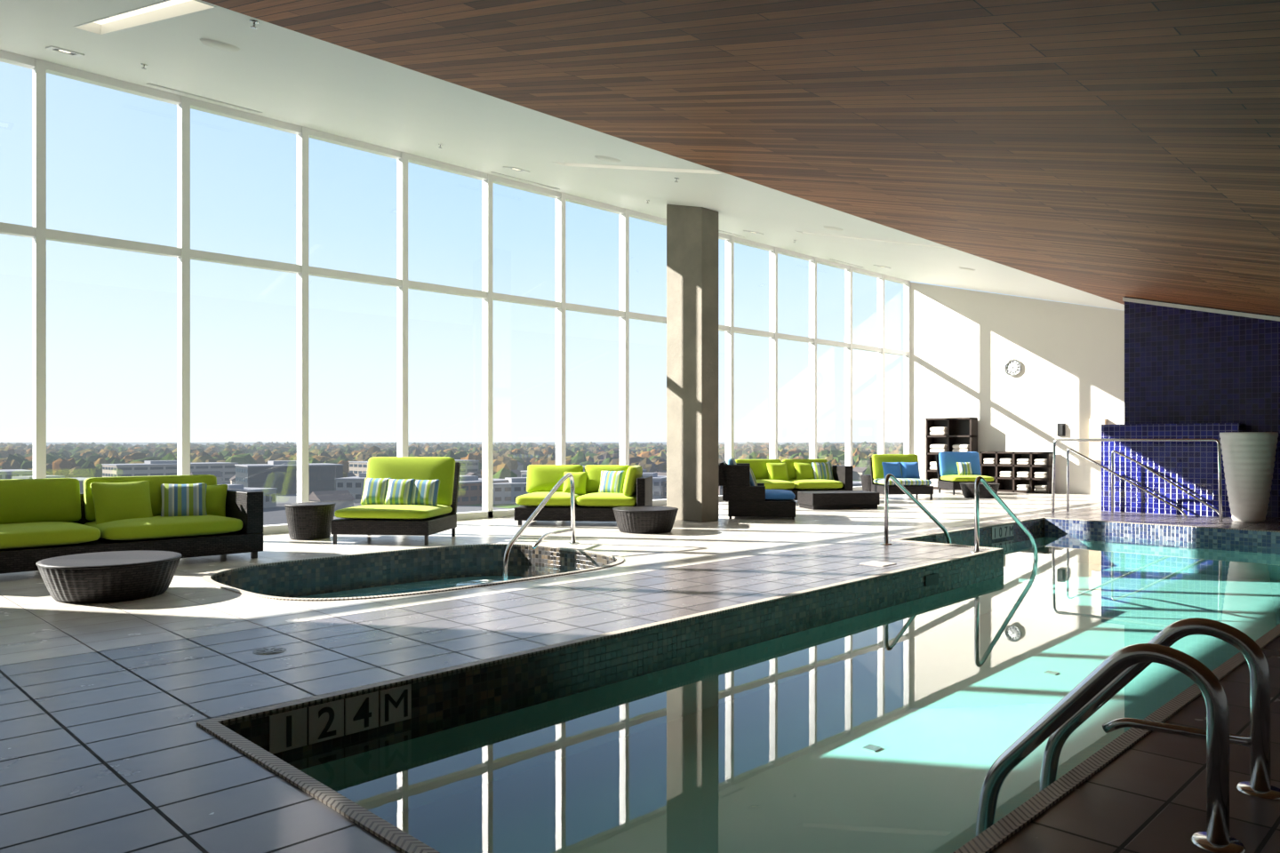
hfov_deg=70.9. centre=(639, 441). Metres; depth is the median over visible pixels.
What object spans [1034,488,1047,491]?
towel
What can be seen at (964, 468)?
pillow
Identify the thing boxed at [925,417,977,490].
towel shelf
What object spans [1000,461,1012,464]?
towel
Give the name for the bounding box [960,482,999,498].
wicker coffee table
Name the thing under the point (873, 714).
swimming pool
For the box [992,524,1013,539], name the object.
depth marker
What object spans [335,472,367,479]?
parapet
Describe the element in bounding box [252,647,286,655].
floor drain
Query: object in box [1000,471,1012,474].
towel
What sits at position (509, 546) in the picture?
handrail
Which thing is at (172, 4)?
diffuser
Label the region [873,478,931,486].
seat cushion
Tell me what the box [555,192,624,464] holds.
frame
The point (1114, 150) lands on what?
ceiling
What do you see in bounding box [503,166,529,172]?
recessed light
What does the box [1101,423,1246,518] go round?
mosaic
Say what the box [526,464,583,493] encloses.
cushion
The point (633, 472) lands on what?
cushion
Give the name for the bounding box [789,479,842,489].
seat cushion
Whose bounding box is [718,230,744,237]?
ceiling vent
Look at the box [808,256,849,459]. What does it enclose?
frame
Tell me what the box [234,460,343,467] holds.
parapet
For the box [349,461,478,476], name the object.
wall
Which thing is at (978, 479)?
handrail
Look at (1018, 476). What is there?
towel
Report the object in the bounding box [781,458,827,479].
cushion
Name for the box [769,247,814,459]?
frame
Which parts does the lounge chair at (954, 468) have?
frame, wicker frame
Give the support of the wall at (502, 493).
on the ground
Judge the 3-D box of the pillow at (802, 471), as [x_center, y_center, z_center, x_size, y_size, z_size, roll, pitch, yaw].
[3.859,0.720,20.999,0.500,0.500,0.170,0,-22,-13]
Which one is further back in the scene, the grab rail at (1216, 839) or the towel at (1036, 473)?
the towel at (1036, 473)
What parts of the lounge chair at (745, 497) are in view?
frame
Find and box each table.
[35,551,182,603]
[284,502,335,540]
[612,505,678,534]
[797,490,879,510]
[860,474,871,491]
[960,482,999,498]
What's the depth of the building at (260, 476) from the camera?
451.47 m
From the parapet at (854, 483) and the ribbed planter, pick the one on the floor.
the ribbed planter
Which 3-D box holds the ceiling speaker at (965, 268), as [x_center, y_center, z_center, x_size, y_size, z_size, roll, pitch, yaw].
[6.787,-3.584,18.669,0.340,0.021,0.340,0,14,-45]
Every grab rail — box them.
[976,643,1245,852]
[1039,617,1279,799]
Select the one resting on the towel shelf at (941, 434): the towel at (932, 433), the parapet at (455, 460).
the towel at (932, 433)
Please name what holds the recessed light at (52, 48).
in the ceiling at (280, 73)
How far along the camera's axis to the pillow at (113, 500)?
10.25 m
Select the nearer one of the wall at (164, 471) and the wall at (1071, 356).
the wall at (1071, 356)
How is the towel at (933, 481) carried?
on the towel shelf at (941, 434)
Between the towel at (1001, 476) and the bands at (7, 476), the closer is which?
the towel at (1001, 476)
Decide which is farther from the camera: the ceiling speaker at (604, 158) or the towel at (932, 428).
the towel at (932, 428)
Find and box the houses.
[190,461,867,511]
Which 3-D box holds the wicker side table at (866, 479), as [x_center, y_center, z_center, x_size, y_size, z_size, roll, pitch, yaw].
[6.329,1.150,24.360,0.704,0.500,0.704,0,0,-45]
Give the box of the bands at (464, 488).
[457,485,482,502]
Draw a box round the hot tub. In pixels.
[202,544,623,600]
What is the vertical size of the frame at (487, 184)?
6.320 m
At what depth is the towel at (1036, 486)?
24.30 m
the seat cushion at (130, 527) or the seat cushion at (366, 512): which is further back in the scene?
the seat cushion at (366, 512)
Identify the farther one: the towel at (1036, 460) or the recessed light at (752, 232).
the towel at (1036, 460)
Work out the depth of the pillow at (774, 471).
20.73 m
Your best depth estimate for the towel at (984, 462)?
25.30 m
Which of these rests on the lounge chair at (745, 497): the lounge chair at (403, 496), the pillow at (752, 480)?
the pillow at (752, 480)
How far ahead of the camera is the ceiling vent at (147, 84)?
12.50 m
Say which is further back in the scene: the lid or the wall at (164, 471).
the wall at (164, 471)
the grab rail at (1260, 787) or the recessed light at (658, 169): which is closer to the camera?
the grab rail at (1260, 787)
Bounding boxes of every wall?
[0,472,32,479]
[79,481,83,493]
[102,464,237,482]
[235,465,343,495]
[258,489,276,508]
[336,480,364,503]
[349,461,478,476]
[456,481,507,505]
[493,485,528,504]
[520,471,646,477]
[652,479,666,499]
[663,481,722,498]
[910,281,1124,495]
[1124,296,1279,518]
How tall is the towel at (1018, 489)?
0.088 m
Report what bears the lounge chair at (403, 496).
on the floor
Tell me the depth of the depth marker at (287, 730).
4.91 m
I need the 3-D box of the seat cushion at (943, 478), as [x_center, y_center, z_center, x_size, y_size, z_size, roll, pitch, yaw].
[8.771,0.990,24.133,1.127,0.180,0.950,0,0,-3]
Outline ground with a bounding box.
[0,442,900,525]
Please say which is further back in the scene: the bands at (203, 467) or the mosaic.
the bands at (203, 467)
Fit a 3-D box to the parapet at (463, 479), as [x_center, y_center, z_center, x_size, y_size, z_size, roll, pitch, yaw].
[-77.694,16.150,392.382,30.600,2.500,40.600,0,0,35]
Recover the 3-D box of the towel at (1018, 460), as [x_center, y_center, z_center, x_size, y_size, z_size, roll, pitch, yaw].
[10.596,0.512,24.756,0.336,0.088,0.323,0,0,-45]
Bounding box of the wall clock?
[1004,359,1022,375]
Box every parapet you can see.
[0,469,32,472]
[11,475,87,481]
[101,460,238,465]
[216,484,277,491]
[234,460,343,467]
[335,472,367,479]
[348,459,479,463]
[458,475,508,484]
[493,477,527,485]
[520,465,646,471]
[642,472,666,479]
[852,480,861,485]
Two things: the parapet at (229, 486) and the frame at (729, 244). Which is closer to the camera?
the frame at (729, 244)
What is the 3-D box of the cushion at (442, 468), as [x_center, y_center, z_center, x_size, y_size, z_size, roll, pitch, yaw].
[-3.404,0.595,13.295,1.339,0.750,0.180,0,-14,7]
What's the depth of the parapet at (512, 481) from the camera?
389.57 m
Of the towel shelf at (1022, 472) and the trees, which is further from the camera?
the trees
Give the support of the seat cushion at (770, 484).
on the wicker sofa at (812, 475)
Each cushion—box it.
[0,478,81,524]
[0,521,100,550]
[83,474,216,520]
[83,514,242,540]
[334,504,452,519]
[366,456,455,506]
[515,492,582,506]
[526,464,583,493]
[576,492,636,507]
[584,464,630,493]
[623,465,642,496]
[727,456,736,464]
[735,459,781,479]
[755,480,794,489]
[765,489,795,500]
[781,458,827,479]
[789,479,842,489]
[872,454,919,479]
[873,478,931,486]
[938,451,981,476]
[940,475,993,482]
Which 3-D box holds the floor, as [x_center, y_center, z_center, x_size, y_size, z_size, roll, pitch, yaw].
[3.712,1.400,10.642,30.300,0.001,17.800,0,0,-45]
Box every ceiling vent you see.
[146,83,262,112]
[491,172,559,189]
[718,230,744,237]
[831,259,862,267]
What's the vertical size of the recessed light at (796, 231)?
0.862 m
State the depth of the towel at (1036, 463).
24.31 m
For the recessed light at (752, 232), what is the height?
0.093 m
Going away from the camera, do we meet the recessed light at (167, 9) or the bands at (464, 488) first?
the recessed light at (167, 9)
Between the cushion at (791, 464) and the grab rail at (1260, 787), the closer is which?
the grab rail at (1260, 787)
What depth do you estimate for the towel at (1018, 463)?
24.62 m
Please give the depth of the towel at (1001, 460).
24.96 m
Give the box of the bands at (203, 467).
[102,465,235,480]
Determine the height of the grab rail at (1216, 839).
1.406 m
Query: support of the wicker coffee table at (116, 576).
on the floor
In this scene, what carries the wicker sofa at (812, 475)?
on the floor
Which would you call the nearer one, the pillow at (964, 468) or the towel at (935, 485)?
the pillow at (964, 468)
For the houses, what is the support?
on the ground
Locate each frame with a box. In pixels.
[0,49,35,238]
[32,58,181,479]
[177,96,301,534]
[296,126,401,503]
[397,152,489,520]
[482,173,560,518]
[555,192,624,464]
[619,208,666,506]
[718,232,730,501]
[725,235,774,463]
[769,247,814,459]
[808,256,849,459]
[845,265,881,490]
[877,274,910,454]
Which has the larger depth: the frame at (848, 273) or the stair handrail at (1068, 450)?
the frame at (848, 273)
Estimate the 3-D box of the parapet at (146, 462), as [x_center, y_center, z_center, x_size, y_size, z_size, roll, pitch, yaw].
[-295.519,13.150,567.687,70.600,2.500,30.600,0,0,-45]
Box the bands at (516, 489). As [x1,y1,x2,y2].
[495,487,526,501]
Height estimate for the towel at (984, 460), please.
0.088 m
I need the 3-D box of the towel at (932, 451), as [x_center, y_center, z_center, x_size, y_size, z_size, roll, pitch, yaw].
[8.837,0.268,26.515,0.336,0.132,0.476,0,0,-45]
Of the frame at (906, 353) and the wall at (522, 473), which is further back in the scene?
the wall at (522, 473)
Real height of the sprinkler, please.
0.066 m
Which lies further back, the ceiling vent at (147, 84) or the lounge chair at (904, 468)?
the lounge chair at (904, 468)
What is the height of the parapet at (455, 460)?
2.500 m
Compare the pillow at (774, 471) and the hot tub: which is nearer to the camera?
the hot tub
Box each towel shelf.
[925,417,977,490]
[979,451,1055,494]
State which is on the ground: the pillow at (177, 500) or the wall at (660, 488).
the wall at (660, 488)
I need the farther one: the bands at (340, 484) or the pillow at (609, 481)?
the bands at (340, 484)
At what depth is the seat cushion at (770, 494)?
16.22 m
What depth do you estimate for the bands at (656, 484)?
413.33 m
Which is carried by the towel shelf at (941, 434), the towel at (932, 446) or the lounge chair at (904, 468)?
the towel at (932, 446)
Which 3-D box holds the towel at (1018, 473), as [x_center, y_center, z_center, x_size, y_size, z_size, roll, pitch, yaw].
[10.596,0.869,24.756,0.336,0.088,0.323,0,0,-45]
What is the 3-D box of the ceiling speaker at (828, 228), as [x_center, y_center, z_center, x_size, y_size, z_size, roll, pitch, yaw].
[3.251,-3.584,15.134,0.340,0.021,0.340,0,14,-45]
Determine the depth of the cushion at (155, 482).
10.66 m
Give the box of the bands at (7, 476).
[0,474,32,479]
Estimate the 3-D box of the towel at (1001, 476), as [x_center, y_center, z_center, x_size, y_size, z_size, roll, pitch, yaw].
[10.260,0.952,25.092,0.336,0.088,0.323,0,0,-45]
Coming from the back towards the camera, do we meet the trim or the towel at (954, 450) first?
the towel at (954, 450)
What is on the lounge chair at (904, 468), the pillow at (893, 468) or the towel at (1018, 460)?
the pillow at (893, 468)
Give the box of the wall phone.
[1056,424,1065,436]
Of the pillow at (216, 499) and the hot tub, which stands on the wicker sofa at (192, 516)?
the pillow at (216, 499)
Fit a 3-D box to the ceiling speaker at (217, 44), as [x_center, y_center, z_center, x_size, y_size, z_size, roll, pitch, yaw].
[-3.827,-3.609,8.197,0.340,0.021,0.340,0,14,-45]
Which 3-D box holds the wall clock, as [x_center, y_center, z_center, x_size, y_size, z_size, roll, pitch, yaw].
[10.475,-2.080,25.254,0.480,0.480,0.070,0,0,45]
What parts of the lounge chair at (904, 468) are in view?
frame, wicker frame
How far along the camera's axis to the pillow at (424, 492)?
12.83 m
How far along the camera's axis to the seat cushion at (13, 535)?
9.35 m
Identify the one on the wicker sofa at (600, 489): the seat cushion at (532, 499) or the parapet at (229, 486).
the seat cushion at (532, 499)
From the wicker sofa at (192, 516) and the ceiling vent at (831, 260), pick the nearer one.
the wicker sofa at (192, 516)
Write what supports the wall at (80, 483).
on the ground
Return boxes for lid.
[859,560,896,567]
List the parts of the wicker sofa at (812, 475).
wicker frame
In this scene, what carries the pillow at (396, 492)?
on the lounge chair at (403, 496)
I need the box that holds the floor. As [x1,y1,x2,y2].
[0,489,1279,852]
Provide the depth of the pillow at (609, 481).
15.40 m
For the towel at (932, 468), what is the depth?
26.49 m
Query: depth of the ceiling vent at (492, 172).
16.46 m
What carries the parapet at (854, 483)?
on the wall
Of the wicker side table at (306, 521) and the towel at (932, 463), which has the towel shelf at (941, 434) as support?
the towel at (932, 463)
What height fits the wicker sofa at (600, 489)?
0.990 m
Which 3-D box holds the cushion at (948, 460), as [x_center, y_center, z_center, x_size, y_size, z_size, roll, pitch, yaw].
[8.746,0.620,24.608,1.116,0.700,0.180,0,-14,-3]
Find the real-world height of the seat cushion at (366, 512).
0.180 m
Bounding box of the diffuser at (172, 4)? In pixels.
[94,0,191,24]
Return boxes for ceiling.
[0,0,1124,310]
[201,0,1279,316]
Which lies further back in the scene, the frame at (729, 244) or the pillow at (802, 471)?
the frame at (729, 244)
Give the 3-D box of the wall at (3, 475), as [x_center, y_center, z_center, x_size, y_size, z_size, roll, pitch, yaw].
[-361.089,21.400,479.181,60.000,10.000,40.000,0,0,-45]
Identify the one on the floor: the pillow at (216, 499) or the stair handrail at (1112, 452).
the stair handrail at (1112, 452)
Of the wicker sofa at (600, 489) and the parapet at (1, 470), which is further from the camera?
the parapet at (1, 470)
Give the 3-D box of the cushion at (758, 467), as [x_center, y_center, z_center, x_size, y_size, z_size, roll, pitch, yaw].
[2.753,0.660,20.954,1.140,0.500,0.233,0,-12,-13]
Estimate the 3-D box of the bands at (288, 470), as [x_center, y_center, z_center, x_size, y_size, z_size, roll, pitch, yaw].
[-181.742,19.167,465.184,45.350,11.200,29.350,0,0,-35]
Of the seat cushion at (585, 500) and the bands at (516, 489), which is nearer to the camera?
the seat cushion at (585, 500)
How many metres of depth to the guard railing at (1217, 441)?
16.37 m
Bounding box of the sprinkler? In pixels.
[249,19,259,29]
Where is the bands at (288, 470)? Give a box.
[235,467,341,491]
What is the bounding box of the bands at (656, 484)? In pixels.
[654,481,662,495]
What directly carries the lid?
on the floor
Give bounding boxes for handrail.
[502,472,578,581]
[880,473,951,544]
[970,476,1039,584]
[1066,448,1187,518]
[1111,450,1223,518]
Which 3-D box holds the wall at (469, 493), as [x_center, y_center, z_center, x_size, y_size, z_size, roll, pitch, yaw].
[-77.694,21.900,392.382,30.000,9.000,40.000,0,0,35]
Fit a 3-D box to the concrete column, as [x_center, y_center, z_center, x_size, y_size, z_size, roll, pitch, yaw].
[0.933,-1.436,16.030,0.450,5.671,0.850,0,0,-45]
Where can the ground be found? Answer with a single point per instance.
(271, 516)
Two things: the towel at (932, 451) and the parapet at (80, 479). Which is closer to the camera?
the towel at (932, 451)
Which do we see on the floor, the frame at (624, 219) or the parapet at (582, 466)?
the frame at (624, 219)
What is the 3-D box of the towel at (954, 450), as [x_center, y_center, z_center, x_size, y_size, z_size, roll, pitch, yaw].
[9.332,0.268,26.020,0.336,0.132,0.476,0,0,-45]
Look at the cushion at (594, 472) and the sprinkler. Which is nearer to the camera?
the sprinkler
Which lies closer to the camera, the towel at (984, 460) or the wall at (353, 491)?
the towel at (984, 460)
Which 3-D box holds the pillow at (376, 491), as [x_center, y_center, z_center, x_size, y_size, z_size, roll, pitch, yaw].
[-3.804,0.720,12.991,0.420,0.420,0.170,0,-22,7]
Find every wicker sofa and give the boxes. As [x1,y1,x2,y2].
[0,474,263,574]
[514,464,652,525]
[725,458,852,502]
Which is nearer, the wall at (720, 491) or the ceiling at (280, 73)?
the ceiling at (280, 73)
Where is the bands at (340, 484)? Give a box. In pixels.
[337,482,360,499]
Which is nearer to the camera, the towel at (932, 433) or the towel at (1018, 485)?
the towel at (1018, 485)
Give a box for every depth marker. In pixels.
[269,684,411,754]
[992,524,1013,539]
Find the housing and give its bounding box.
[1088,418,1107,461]
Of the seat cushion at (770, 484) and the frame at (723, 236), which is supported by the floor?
the frame at (723, 236)
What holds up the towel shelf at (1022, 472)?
on the floor
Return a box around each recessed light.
[45,45,84,56]
[72,0,216,34]
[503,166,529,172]
[552,161,726,175]
[743,230,763,234]
[796,231,951,248]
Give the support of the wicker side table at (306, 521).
on the floor
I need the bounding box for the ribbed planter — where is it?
[1219,432,1278,522]
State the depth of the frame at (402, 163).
15.29 m
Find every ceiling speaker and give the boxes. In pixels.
[199,38,239,51]
[594,155,621,162]
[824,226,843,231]
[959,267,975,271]
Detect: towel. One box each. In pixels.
[929,426,947,431]
[929,431,947,435]
[929,444,947,448]
[929,448,947,453]
[929,461,936,465]
[929,465,936,470]
[929,479,937,483]
[929,483,937,487]
[952,444,969,448]
[952,448,969,451]
[983,458,995,461]
[983,461,995,463]
[1000,458,1012,461]
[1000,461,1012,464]
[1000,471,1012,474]
[1000,474,1012,477]
[1016,458,1030,462]
[1016,462,1030,464]
[1016,472,1030,474]
[1016,474,1030,478]
[1016,484,1030,487]
[1016,488,1030,490]
[1034,458,1047,462]
[1034,462,1047,465]
[1034,472,1047,475]
[1034,475,1047,478]
[1034,485,1047,488]
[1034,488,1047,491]
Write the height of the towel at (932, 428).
0.132 m
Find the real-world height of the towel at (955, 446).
0.132 m
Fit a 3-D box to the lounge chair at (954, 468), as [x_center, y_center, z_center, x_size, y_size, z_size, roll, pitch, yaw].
[8.764,0.838,24.263,1.150,1.124,1.210,0,0,-3]
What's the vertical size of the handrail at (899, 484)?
1.586 m
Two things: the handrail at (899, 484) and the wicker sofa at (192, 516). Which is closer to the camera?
the wicker sofa at (192, 516)
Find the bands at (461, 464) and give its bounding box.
[349,463,477,473]
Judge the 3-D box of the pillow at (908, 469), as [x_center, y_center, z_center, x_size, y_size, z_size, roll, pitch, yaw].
[6.679,0.720,22.245,0.460,0.460,0.170,0,-22,-3]
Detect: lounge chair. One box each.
[331,456,460,545]
[718,456,795,519]
[869,454,933,499]
[936,451,995,495]
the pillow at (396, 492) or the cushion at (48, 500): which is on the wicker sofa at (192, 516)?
the cushion at (48, 500)
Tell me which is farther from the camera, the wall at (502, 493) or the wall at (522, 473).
the wall at (522, 473)
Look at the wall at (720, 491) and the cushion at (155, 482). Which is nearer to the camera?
the cushion at (155, 482)
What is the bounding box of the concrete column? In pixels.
[666,204,718,522]
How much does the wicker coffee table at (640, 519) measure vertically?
0.360 m
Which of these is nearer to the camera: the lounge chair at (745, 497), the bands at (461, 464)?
the lounge chair at (745, 497)
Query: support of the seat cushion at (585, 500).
on the wicker sofa at (600, 489)
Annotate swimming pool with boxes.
[196,517,1279,852]
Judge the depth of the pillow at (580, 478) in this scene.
15.52 m
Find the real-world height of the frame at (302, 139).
6.320 m
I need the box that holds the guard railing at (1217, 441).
[1051,438,1222,522]
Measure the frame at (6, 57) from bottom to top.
6.320 m
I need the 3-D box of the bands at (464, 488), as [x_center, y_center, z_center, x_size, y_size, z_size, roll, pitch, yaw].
[-77.577,21.675,391.721,29.350,6.300,39.350,0,0,35]
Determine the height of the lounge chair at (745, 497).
1.104 m
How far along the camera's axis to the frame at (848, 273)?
25.18 m
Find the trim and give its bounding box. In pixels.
[1122,297,1279,321]
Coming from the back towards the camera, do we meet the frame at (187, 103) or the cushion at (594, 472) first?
the cushion at (594, 472)
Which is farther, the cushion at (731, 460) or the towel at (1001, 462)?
the towel at (1001, 462)
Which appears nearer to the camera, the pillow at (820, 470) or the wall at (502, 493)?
the pillow at (820, 470)
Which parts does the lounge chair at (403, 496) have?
wicker frame, frame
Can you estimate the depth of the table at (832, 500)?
18.60 m
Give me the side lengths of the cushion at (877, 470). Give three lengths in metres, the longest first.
1.164 x 0.660 x 0.180 m
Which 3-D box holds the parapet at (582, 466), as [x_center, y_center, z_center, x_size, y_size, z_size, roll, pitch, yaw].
[-28.693,14.150,469.123,60.600,2.500,30.600,0,0,-45]
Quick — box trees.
[0,441,903,479]
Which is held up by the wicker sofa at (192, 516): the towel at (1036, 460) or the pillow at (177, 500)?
the pillow at (177, 500)
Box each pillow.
[90,480,152,524]
[160,482,207,516]
[205,484,227,517]
[360,478,391,504]
[384,479,415,504]
[411,480,439,506]
[562,472,587,495]
[598,470,625,493]
[749,467,757,486]
[766,463,789,481]
[793,463,814,479]
[811,462,834,480]
[881,462,902,478]
[900,462,919,479]
[956,462,972,475]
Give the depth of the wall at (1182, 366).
17.41 m

